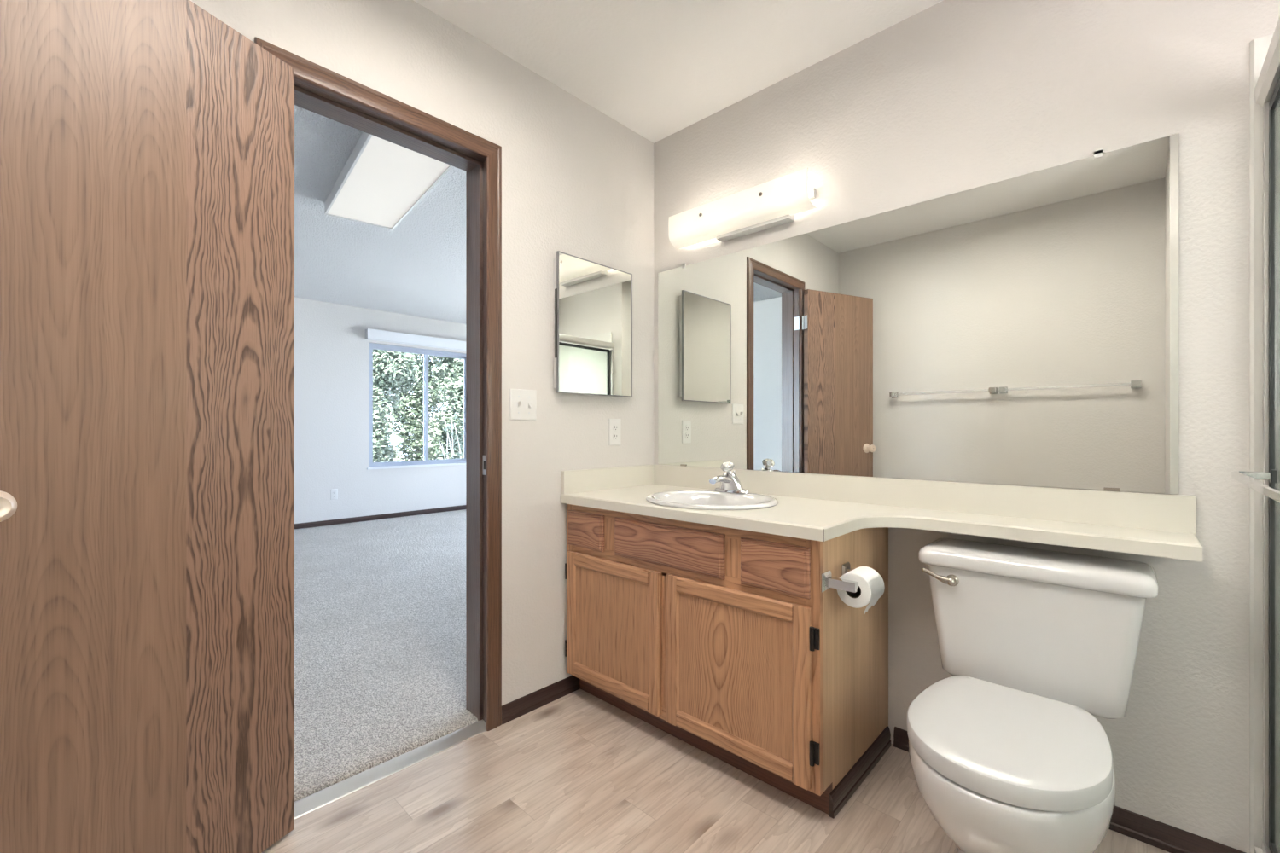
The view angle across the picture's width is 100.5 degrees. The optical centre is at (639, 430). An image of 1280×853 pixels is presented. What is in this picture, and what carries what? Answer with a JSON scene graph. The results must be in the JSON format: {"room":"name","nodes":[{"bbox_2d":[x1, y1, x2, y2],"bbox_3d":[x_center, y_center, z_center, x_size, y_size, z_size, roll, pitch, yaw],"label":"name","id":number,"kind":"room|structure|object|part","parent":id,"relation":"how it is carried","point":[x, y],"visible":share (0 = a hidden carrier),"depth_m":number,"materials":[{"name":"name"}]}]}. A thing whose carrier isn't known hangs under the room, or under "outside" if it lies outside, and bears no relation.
{"room":"bathroom","nodes":[
{"label":"bathroom","id":0,"kind":"room"},
{"bbox_2d":[294,296,465,529],"bbox_3d":[-3.411,-0.036,5.936,0.150,3.000,6.900,0,0,43],"label":"wall","id":1,"kind":"structure","parent":0,"point":[332,349],"depth_m":5.95,"materials":[{"name":"paint"}]},
{"bbox_2d":[330,488,337,500],"bbox_3d":[-3.370,0.702,5.863,0.008,0.117,0.072,0,0,43],"label":"wall outlet","id":2,"kind":"object","parent":1,"relation":"attached to","point":[334,492],"visible":1,"depth_m":5.86,"materials":[{"name":"white plastic"}]},
{"bbox_2d":[294,505,465,529],"bbox_3d":[-3.351,1.006,5.880,0.013,0.055,6.600,0,0,43],"label":"baseboard","id":3,"kind":"structure","parent":1,"relation":"attached to","point":[330,522],"depth_m":6.17,"materials":[{"name":"brown wood"}]},
{"bbox_2d":[365,328,465,351],"bbox_3d":[-2.644,-1.105,6.580,0.090,0.113,1.400,0,0,43],"label":"window valance","id":4,"kind":"object","parent":1,"relation":"attached to","point":[371,334],"visible":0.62,"depth_m":6.43,"materials":[{"name":"white"}]},
{"bbox_2d":[366,343,465,470],"bbox_3d":[-2.709,-0.288,6.642,0.130,1.467,1.360,0,0,43],"label":"window","id":5,"kind":"structure","parent":1,"relation":"attached to","point":[426,462],"depth_m":6.68,"materials":[{"name":"grey plastic"}]},
{"bbox_3d":[-2.911,-0.296,6.451,0.024,1.380,0.695,0,0,43],"label":"sash","id":6,"kind":"part","parent":5,"relation":"part of","materials":[{"name":"clear glass"}]},
{"bbox_3d":[-2.686,0.434,6.619,0.065,0.023,1.360,0,0,43],"label":"sill","id":7,"kind":"part","parent":5,"relation":"part of","materials":[{"name":"white paint"}]},
{"bbox_3d":[-2.518,-0.296,6.912,0.024,1.380,0.595,0,0,43],"label":"sash","id":8,"kind":"part","parent":5,"relation":"part of","materials":[{"name":"clear glass"}]},
{"bbox_2d":[294,509,477,802],"bbox_3d":[-1.647,1.091,4.286,4.780,0.106,6.700,0,0,43],"label":"floor","id":9,"kind":"structure","parent":0,"point":[380,605],"depth_m":2.60,"materials":[{"name":"carpet"}]},
{"bbox_2d":[190,0,653,705],"bbox_3d":[-0.758,-0.206,1.753,0.120,2.700,2.285,0,0,43],"label":"wall","id":10,"kind":"structure","parent":0,"point":[577,181],"depth_m":2.02,"materials":[{"name":"paint"}]},
{"bbox_2d":[0,0,294,852],"bbox_3d":[-1.039,0.048,1.130,0.163,2.008,0.626,0,0,21],"label":"door","id":11,"kind":"structure","parent":10,"relation":"in","point":[147,147],"depth_m":1.11,"materials":[{"name":"brown wood"}]},
{"bbox_3d":[-1.083,0.126,0.882,0.064,0.066,0.066,0,0,21],"label":"knob","id":12,"kind":"part","parent":11,"relation":"part of","materials":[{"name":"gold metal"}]},
{"bbox_2d":[254,36,501,731],"bbox_3d":[-0.803,0.017,1.705,0.148,2.094,0.738,0,0,43],"label":"door frame","id":13,"kind":"structure","parent":10,"relation":"attached to","point":[318,90],"depth_m":1.91,"materials":[{"name":"brown wood"}]},
{"bbox_3d":[-0.985,0.017,1.412,0.014,2.094,0.061,0,0,43],"label":"casing","id":14,"kind":"part","parent":13,"relation":"part of","materials":[{"name":"brown wood"}]},
{"bbox_3d":[-0.754,-1.000,1.659,0.014,0.061,0.738,0,0,43],"label":"casing","id":15,"kind":"part","parent":13,"relation":"part of","materials":[{"name":"brown wood"}]},
{"bbox_3d":[-0.852,0.017,1.751,0.014,2.094,0.738,0,0,43],"label":"casing","id":16,"kind":"part","parent":13,"relation":"part of","materials":[{"name":"brown wood"}]},
{"bbox_3d":[-0.552,0.124,1.907,0.042,0.070,0.004,0,0,43],"label":"strike plate","id":17,"kind":"part","parent":13,"relation":"part of","materials":[{"name":"silver metal"}]},
{"bbox_3d":[-0.522,0.017,1.906,0.014,2.094,0.061,0,0,43],"label":"casing","id":18,"kind":"part","parent":13,"relation":"part of","materials":[{"name":"brown wood"}]},
{"bbox_2d":[509,388,536,420],"bbox_3d":[-0.433,-0.097,1.997,0.021,0.117,0.118,0,0,43],"label":"light switch","id":19,"kind":"object","parent":10,"relation":"attached to","point":[522,403],"visible":1,"depth_m":2.00,"materials":[{"name":"white plastic"}]},
{"bbox_2d":[501,675,580,724],"bbox_3d":[-0.372,1.033,2.068,0.013,0.062,0.381,0,0,43],"label":"baseboard","id":20,"kind":"structure","parent":10,"relation":"attached to","point":[511,711],"depth_m":2.04,"materials":[{"name":"brown wood"}]},
{"bbox_2d":[553,250,632,397],"bbox_3d":[-0.191,-0.425,2.240,0.042,0.552,0.420,0,0,43],"label":"medicine cabinet","id":21,"kind":"object","parent":10,"relation":"attached to","point":[593,301],"visible":1,"depth_m":2.20,"materials":[{"name":"silver mirror"}]},
{"bbox_2d":[561,465,654,494],"bbox_3d":[-0.118,0.208,2.333,0.020,0.093,0.561,0,0,43],"label":"backsplash","id":22,"kind":"structure","parent":10,"relation":"attached to","point":[584,480],"depth_m":2.29,"materials":[{"name":"beige laminate"}]},
{"bbox_2d":[608,418,620,445],"bbox_3d":[-0.110,0.006,2.352,0.008,0.117,0.072,0,0,43],"label":"wall outlet","id":23,"kind":"object","parent":10,"relation":"attached to","point":[613,424],"visible":1,"depth_m":2.35,"materials":[{"name":"white plastic"}]},
{"bbox_2d":[612,424,618,431],"bbox_3d":[-0.108,-0.014,2.350,0.002,0.033,0.033,0,0,43],"label":"socket","id":24,"kind":"object","parent":23,"relation":"attached to","point":[615,427],"depth_m":2.35,"materials":[{"name":"grey plastic"}]},
{"bbox_2d":[612,432,618,440],"bbox_3d":[-0.108,0.025,2.350,0.002,0.033,0.033,0,0,43],"label":"socket","id":25,"kind":"object","parent":23,"relation":"attached to","point":[615,435],"depth_m":2.35,"materials":[{"name":"grey plastic"}]},
{"bbox_2d":[294,0,943,324],"bbox_3d":[-0.607,-1.466,3.312,7.830,0.180,6.900,0,0,43],"label":"ceiling","id":26,"kind":"structure","parent":0,"point":[657,68],"depth_m":2.07,"materials":[{"name":"paint"}]},
{"bbox_2d":[324,131,453,229],"bbox_3d":[-1.386,-1.370,2.911,0.396,0.072,1.280,0,0,-39],"label":"ceiling light panel","id":27,"kind":"object","parent":26,"relation":"attached to","point":[381,181],"visible":0.59,"depth_m":2.88,"materials":[{"name":"white plastic"}]},
{"bbox_2d":[261,689,1169,852],"bbox_3d":[0.367,1.104,0.783,2.852,0.080,2.365,0,0,43],"label":"floor","id":28,"kind":"structure","parent":0,"point":[577,772],"depth_m":1.51,"materials":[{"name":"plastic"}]},
{"bbox_2d":[294,719,486,819],"bbox_3d":[-0.766,1.054,1.686,0.053,0.019,0.617,0,0,43],"label":"threshold","id":29,"kind":"object","parent":28,"relation":"on","point":[311,803],"visible":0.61,"depth_m":1.65,"materials":[{"name":"silver metal"}]},
{"bbox_2d":[564,504,890,819],"bbox_3d":[0.273,0.677,1.973,1.082,0.774,0.551,0,0,43],"label":"vanity cabinet","id":30,"kind":"object","parent":28,"relation":"on","point":[728,642],"visible":0.98,"depth_m":1.65,"materials":[{"name":"brown wood"}]},
{"bbox_3d":[-0.215,0.387,2.064,0.204,0.138,0.018,0,0,43],"label":"drawer","id":31,"kind":"part","parent":30,"relation":"part of","materials":[{"name":"brown wood"}]},
{"bbox_3d":[-0.111,0.938,1.967,0.395,0.052,0.018,0,0,43],"label":"rail","id":32,"kind":"part","parent":30,"relation":"part of","materials":[{"name":"brown wood"}]},
{"bbox_3d":[-0.111,0.508,1.967,0.395,0.052,0.018,0,0,43],"label":"rail","id":33,"kind":"part","parent":30,"relation":"part of","materials":[{"name":"brown wood"}]},
{"bbox_3d":[-0.109,0.723,1.970,0.399,0.390,0.008,0,0,43],"label":"door","id":34,"kind":"part","parent":30,"relation":"part of","materials":[{"name":"brown wood"}]},
{"bbox_3d":[0.081,0.387,1.788,0.476,0.138,0.018,0,0,43],"label":"drawer","id":35,"kind":"part","parent":30,"relation":"part of","materials":[{"name":"brown wood"}]},
{"bbox_3d":[0.100,0.959,1.795,0.985,0.040,0.019,0,0,43],"label":"rail","id":36,"kind":"part","parent":30,"relation":"part of","materials":[{"name":"brown wood"}]},
{"bbox_3d":[0.100,0.468,1.795,0.985,0.048,0.019,0,0,43],"label":"rail","id":37,"kind":"part","parent":30,"relation":"part of","materials":[{"name":"brown wood"}]},
{"bbox_3d":[0.100,0.309,1.795,0.985,0.038,0.019,0,0,43],"label":"rail","id":38,"kind":"part","parent":30,"relation":"part of","materials":[{"name":"brown wood"}]},
{"bbox_3d":[0.274,0.942,1.607,0.409,0.052,0.018,0,0,43],"label":"rail","id":39,"kind":"part","parent":30,"relation":"part of","materials":[{"name":"brown wood"}]},
{"bbox_3d":[0.277,0.723,1.609,0.413,0.397,0.008,0,0,43],"label":"door","id":40,"kind":"part","parent":30,"relation":"part of","materials":[{"name":"brown wood"}]},
{"bbox_3d":[0.274,0.505,1.607,0.409,0.052,0.018,0,0,43],"label":"rail","id":41,"kind":"part","parent":30,"relation":"part of","materials":[{"name":"brown wood"}]},
{"bbox_3d":[0.378,0.387,1.510,0.215,0.138,0.018,0,0,43],"label":"drawer","id":42,"kind":"part","parent":30,"relation":"part of","materials":[{"name":"brown wood"}]},
{"bbox_2d":[820,561,858,593],"bbox_3d":[0.579,0.409,1.465,0.085,0.050,0.180,0,0,43],"label":"toilet paper holder","id":43,"kind":"object","parent":30,"relation":"attached to","point":[828,582],"visible":0.62,"depth_m":1.43,"materials":[{"name":"silver metal"}]},
{"bbox_3d":[0.507,0.409,1.442,0.011,0.050,0.050,0,0,43],"label":"wall plate","id":44,"kind":"part","parent":43,"relation":"part of","materials":[{"name":"silver metal"}]},
{"bbox_3d":[0.538,0.409,1.414,0.075,0.024,0.020,0,0,43],"label":"arm","id":45,"kind":"part","parent":43,"relation":"part of","materials":[{"name":"silver metal"}]},
{"bbox_3d":[0.596,0.409,1.537,0.011,0.050,0.050,0,0,43],"label":"wall plate","id":46,"kind":"part","parent":43,"relation":"part of","materials":[{"name":"silver metal"}]},
{"bbox_2d":[837,566,884,614],"bbox_3d":[0.599,0.430,1.445,0.094,0.106,0.098,0,0,43],"label":"toilet paper roll","id":47,"kind":"object","parent":43,"relation":"on","point":[870,584],"visible":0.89,"depth_m":1.41,"materials":[{"name":"white paper"}]},
{"bbox_3d":[0.665,0.677,1.631,0.016,0.774,0.514,0,0,43],"label":"panel","id":48,"kind":"part","parent":30,"relation":"part of","materials":[{"name":"brown wood"}]},
{"bbox_3d":[0.685,1.033,1.631,0.013,0.062,0.464,0,0,43],"label":"moulding","id":49,"kind":"part","parent":30,"relation":"part of","materials":[{"name":"brown wood"}]},
{"bbox_2d":[560,465,1202,562],"bbox_3d":[0.529,0.226,1.725,1.795,0.128,0.566,0,0,43],"label":"countertop","id":50,"kind":"structure","parent":30,"relation":"on","point":[822,508],"depth_m":1.58,"materials":[{"name":"beige laminate"}]},
{"bbox_2d":[645,490,778,510],"bbox_3d":[0.255,0.316,1.925,0.486,0.152,0.444,0,0,43],"label":"sink","id":51,"kind":"object","parent":50,"relation":"in","point":[706,500],"visible":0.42,"depth_m":2.01,"materials":[{"name":"white ceramic"}]},
{"bbox_2d":[709,461,749,494],"bbox_3d":[0.324,0.180,2.050,0.156,0.120,0.154,0,0,43],"label":"faucet","id":52,"kind":"object","parent":50,"relation":"on","point":[730,482],"visible":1,"depth_m":2.05,"materials":[{"name":"silver metal"}]},
{"bbox_3d":[0.311,0.191,2.036,0.048,0.040,0.115,0,0,43],"label":"spout","id":53,"kind":"part","parent":52,"relation":"part of","materials":[{"name":"silver metal"}]},
{"bbox_3d":[0.339,0.139,2.066,0.054,0.039,0.050,0,0,43],"label":"handle knob","id":54,"kind":"part","parent":52,"relation":"part of","materials":[{"name":"white plastic"}]},
{"bbox_3d":[0.358,0.232,2.087,0.156,0.017,0.052,0,0,43],"label":"plate","id":55,"kind":"part","parent":52,"relation":"part of","materials":[{"name":"silver metal"}]},
{"bbox_2d":[907,537,1157,852],"bbox_3d":[0.888,0.698,1.267,0.502,0.731,0.719,0,0,43],"label":"toilet","id":56,"kind":"object","parent":28,"relation":"on","point":[1009,753],"visible":1,"depth_m":1.26,"materials":[{"name":"white ceramic"}]},
{"bbox_3d":[0.839,0.410,1.494,0.085,0.041,0.025,0,0,38],"label":"flush lever","id":57,"kind":"part","parent":56,"relation":"part of","materials":[{"name":"silver metal"}]},
{"bbox_3d":[0.800,0.670,1.173,0.363,0.040,0.450,0,0,43],"label":"seat lid","id":58,"kind":"part","parent":56,"relation":"part of","materials":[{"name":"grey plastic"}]},
{"bbox_3d":[0.825,0.879,1.199,0.369,0.368,0.532,0,0,43],"label":"bowl","id":59,"kind":"part","parent":56,"relation":"part of","materials":[{"name":"white ceramic"}]},
{"bbox_3d":[1.058,0.538,1.448,0.466,0.313,0.196,0,0,43],"label":"tank","id":60,"kind":"part","parent":56,"relation":"part of","materials":[{"name":"white ceramic"}]},
{"bbox_3d":[1.058,0.358,1.448,0.502,0.051,0.224,0,0,43],"label":"tank lid","id":61,"kind":"part","parent":56,"relation":"part of","materials":[{"name":"white ceramic"}]},
{"bbox_2d":[1231,17,1279,852],"bbox_3d":[0.935,0.128,0.660,0.156,1.872,1.550,0,0,43],"label":"shower enclosure","id":62,"kind":"object","parent":28,"relation":"on","point":[1267,88],"visible":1,"depth_m":1.20,"materials":[{"name":"silver metal"}]},
{"bbox_3d":[1.387,0.100,1.165,0.008,0.028,0.024,0,0,43],"label":"rail mount","id":63,"kind":"part","parent":62,"relation":"part of","materials":[{"name":"grey metal"}]},
{"bbox_3d":[1.182,0.102,0.931,0.016,1.700,0.766,0,0,43],"label":"door frame","id":64,"kind":"part","parent":62,"relation":"part of","materials":[{"name":"grey metal"}]},
{"bbox_2d":[808,187,815,199],"bbox_3d":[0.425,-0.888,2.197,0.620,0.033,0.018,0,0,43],"label":"end cap","id":65,"kind":"object","parent":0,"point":[811,192],"depth_m":1.99,"materials":[{"name":"white plastic"}]},
{"bbox_2d":[653,0,1279,852],"bbox_3d":[1.123,-0.126,1.640,3.020,2.540,0.120,0,0,43],"label":"wall","id":66,"kind":"structure","parent":0,"point":[953,96],"depth_m":1.42,"materials":[{"name":"paint"}]},
{"bbox_2d":[668,168,817,248],"bbox_3d":[0.396,-0.876,2.163,0.648,0.136,0.108,0,0,43],"label":"vanity light","id":67,"kind":"object","parent":66,"relation":"attached to","point":[775,202],"visible":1,"depth_m":2.10,"materials":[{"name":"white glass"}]},
{"bbox_3d":[0.458,-0.872,2.148,0.332,0.128,0.046,0,0,43],"label":"plate","id":68,"kind":"part","parent":67,"relation":"part of","materials":[{"name":"white metal"}]},
{"bbox_2d":[657,133,1178,494],"bbox_3d":[0.720,-0.299,1.928,1.733,0.920,0.010,0,0,43],"label":"wall mirror","id":69,"kind":"object","parent":66,"relation":"attached to","point":[1023,329],"visible":1,"depth_m":1.67,"materials":[{"name":"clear mirror"}]},
{"bbox_2d":[654,465,1195,535],"bbox_3d":[0.723,0.208,1.918,1.774,0.093,0.019,0,0,43],"label":"backsplash","id":70,"kind":"structure","parent":66,"relation":"attached to","point":[1136,510],"depth_m":1.62,"materials":[{"name":"beige laminate"}]},
{"bbox_2d":[893,727,1245,852],"bbox_3d":[1.148,1.033,1.525,0.795,0.062,0.013,0,0,43],"label":"baseboard","id":71,"kind":"structure","parent":66,"relation":"attached to","point":[1158,834],"depth_m":1.36,"materials":[{"name":"brown wood"}]},
{"bbox_2d":[1249,33,1274,852],"bbox_3d":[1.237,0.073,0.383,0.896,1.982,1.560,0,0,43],"label":"shower door","id":72,"kind":"structure","parent":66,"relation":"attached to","point":[1259,48],"depth_m":1.25,"materials":[{"name":"white"}]},
{"label":"outside","id":73,"kind":"structure","parent":0,"visible":0},
{"bbox_3d":[0.066,1.549,2.546,60.000,0.130,50.000,0,0,43],"label":"ground","id":74,"kind":"structure","parent":73,"visible":0},
{"bbox_2d":[372,349,421,462],"bbox_3d":[-4.430,-0.238,8.626,1.531,3.458,1.521,0,0,43],"label":"shrub","id":75,"kind":"object","parent":74,"relation":"on","point":[392,370],"visible":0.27,"depth_m":8.45,"materials":[{"name":"green plant"}]},
{"bbox_2d":[384,354,453,461],"bbox_3d":[-4.543,-0.622,11.359,1.846,4.217,1.777,0,0,43],"label":"shrub","id":76,"kind":"object","parent":74,"relation":"on","point":[410,423],"visible":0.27,"depth_m":10.88,"materials":[{"name":"green plant"}]},
{"bbox_2d":[422,355,463,459],"bbox_3d":[-3.237,-0.215,9.812,1.446,3.412,1.532,0,0,-41],"label":"shrub","id":77,"kind":"object","parent":74,"relation":"on","point":[454,389],"visible":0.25,"depth_m":9.44,"materials":[{"name":"green plant"}]},
{"bbox_2d":[438,412,463,459],"bbox_3d":[-2.778,0.549,8.248,0.651,1.874,0.805,0,0,15],"label":"shrub","id":78,"kind":"object","parent":74,"relation":"on","point":[456,438],"visible":0.18,"depth_m":8.23,"materials":[{"name":"green plant"}]}
]}

